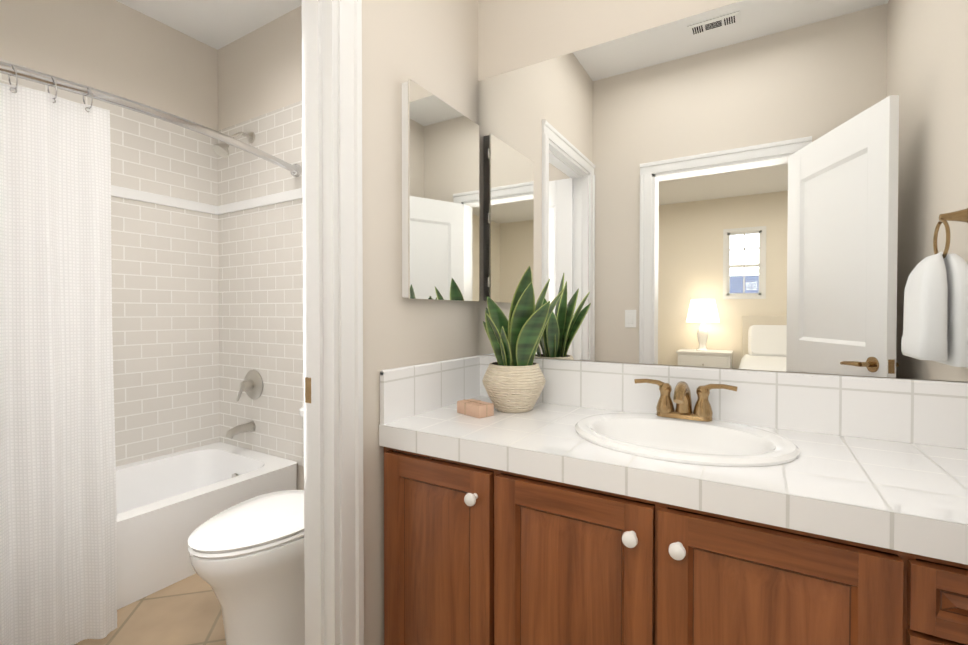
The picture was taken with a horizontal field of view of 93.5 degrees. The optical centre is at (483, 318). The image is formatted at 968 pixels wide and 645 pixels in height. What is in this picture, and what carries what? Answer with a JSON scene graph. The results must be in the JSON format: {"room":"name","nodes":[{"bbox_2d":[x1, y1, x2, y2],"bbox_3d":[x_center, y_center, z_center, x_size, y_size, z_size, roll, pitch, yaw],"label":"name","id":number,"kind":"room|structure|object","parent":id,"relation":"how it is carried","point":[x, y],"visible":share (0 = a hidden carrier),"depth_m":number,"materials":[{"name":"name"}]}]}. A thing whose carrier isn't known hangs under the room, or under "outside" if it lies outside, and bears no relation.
{"room":"bathroom","nodes":[
{"label":"bathroom","id":0,"kind":"room"},
{"bbox_2d":[0,0,217,130],"bbox_3d":[-2.151,-0.314,2.187,0.120,2.900,1.670,0,1,31],"label":"wall","id":1,"kind":"structure","parent":0,"point":[115,47],"depth_m":2.40,"materials":[{"name":"beige paint"}]},
{"bbox_2d":[0,58,215,466],"bbox_3d":[-2.061,-0.179,2.206,0.021,1.970,1.553,0,1,31],"label":"tiled wall","id":2,"kind":"structure","parent":1,"relation":"attached to","point":[207,272],"depth_m":2.58,"materials":[{"name":"white tile"}]},
{"bbox_2d":[216,101,303,466],"bbox_3d":[-1.264,-0.184,2.622,0.903,1.970,0.021,0,1,31],"label":"tiled wall","id":3,"kind":"structure","parent":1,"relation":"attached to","point":[259,202],"depth_m":2.63,"materials":[{"name":"white tile"}]},
{"bbox_2d":[0,61,300,644],"bbox_3d":[-1.335,0.145,1.775,0.224,1.934,1.550,0,1,31],"label":"shower curtain","id":4,"kind":"object","parent":3,"relation":"attached to","point":[58,547],"visible":1,"depth_m":1.51,"materials":[{"name":"white fabric"}]},
{"bbox_2d":[225,421,255,438],"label":"tub spout","id":5,"kind":"object","parent":3,"relation":"attached to","point":[250,426],"depth_m":2.62,"materials":[{"name":"silver metal"}]},
{"bbox_2d":[230,131,254,142],"label":"shower arm","id":6,"kind":"object","parent":3,"relation":"attached to","point":[251,136],"depth_m":2.65,"materials":[{"name":"silver metal"}]},
{"bbox_2d":[212,142,228,157],"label":"shower head","id":7,"kind":"object","parent":6,"relation":"attached to","point":[221,149],"depth_m":2.51,"materials":[{"name":"silver metal"}]},
{"bbox_2d":[236,370,262,400],"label":"tub valve","id":8,"kind":"object","parent":3,"relation":"attached to","point":[251,385],"depth_m":2.64,"materials":[{"name":"silver metal"}]},
{"bbox_2d":[74,573,225,644],"bbox_3d":[-0.579,1.173,1.336,3.710,0.050,1.790,0,1,31],"label":"floor","id":9,"kind":"structure","parent":0,"point":[187,611],"depth_m":1.73,"materials":[{"name":"tile"}]},
{"bbox_2d":[116,442,296,609],"bbox_3d":[-1.726,0.964,2.019,0.773,0.350,1.526,0,1,31],"label":"bathtub","id":10,"kind":"object","parent":9,"relation":"on","point":[167,505],"visible":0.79,"depth_m":2.15,"materials":[{"name":"white ceramic"}]},
{"bbox_2d":[188,406,304,644],"bbox_3d":[-0.701,0.761,1.721,0.480,0.761,0.755,0,1,31],"label":"toilet","id":11,"kind":"object","parent":9,"relation":"on","point":[246,557],"visible":0.5,"depth_m":1.49,"materials":[{"name":"white ceramic"}]},
{"bbox_2d":[379,355,967,644],"bbox_3d":[0.474,0.652,1.191,1.514,0.992,0.601,0,1,31],"label":"bathroom vanity","id":12,"kind":"object","parent":9,"relation":"on","point":[591,503],"visible":1,"depth_m":1.07,"materials":[{"name":"brown wood"}]},
{"bbox_2d":[457,399,493,417],"bbox_3d":[-0.029,0.292,1.485,0.066,0.039,0.116,-1,1,-41],"label":"soap bar","id":13,"kind":"object","parent":12,"relation":"on","point":[476,408],"visible":1,"depth_m":1.46,"materials":[{"name":"beige"}]},
{"bbox_2d":[482,266,563,412],"bbox_3d":[0.112,0.067,1.549,0.312,0.488,0.269,0,1,31],"label":"potted plant","id":14,"kind":"object","parent":12,"relation":"on","point":[514,380],"visible":1,"depth_m":1.50,"materials":[{"name":"green plant"}]},
{"bbox_2d":[116,0,301,49],"bbox_3d":[-1.283,-1.713,1.720,1.830,0.090,1.550,0,1,31],"label":"ceiling","id":15,"kind":"structure","parent":0,"point":[217,24],"depth_m":2.52,"materials":[{"name":"white paint"}]},
{"bbox_2d":[218,5,303,489],"bbox_3d":[-0.906,-0.318,2.485,1.950,2.900,0.120,0,1,31],"label":"wall","id":16,"kind":"structure","parent":0,"point":[260,71],"depth_m":2.62,"materials":[{"name":"beige paint"}]},
{"bbox_2d":[362,0,477,644],"bbox_3d":[-0.446,-0.301,1.238,0.120,2.900,1.550,0,1,31],"label":"wall","id":17,"kind":"structure","parent":0,"point":[430,46],"depth_m":1.39,"materials":[{"name":"beige paint"}]},
{"bbox_2d":[302,0,363,644],"bbox_3d":[-0.622,0.071,0.948,0.164,2.162,0.849,0,1,31],"label":"door frame","id":18,"kind":"structure","parent":17,"relation":"attached to","point":[332,295],"depth_m":1.23,"materials":[{"name":"white"}]},
{"bbox_2d":[402,79,478,300],"bbox_3d":[-0.139,-0.404,1.598,0.035,0.679,0.416,0,1,31],"label":"mirrored medicine cabinet","id":19,"kind":"object","parent":17,"relation":"attached to","point":[440,199],"visible":0.98,"depth_m":1.54,"materials":[{"name":"white metal"}]},
{"bbox_2d":[478,0,967,382],"bbox_3d":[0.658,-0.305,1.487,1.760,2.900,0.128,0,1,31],"label":"vanity mirror","id":20,"kind":"object","parent":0,"point":[773,185],"depth_m":1.36,"materials":[{"name":"clear glass"}]}
]}

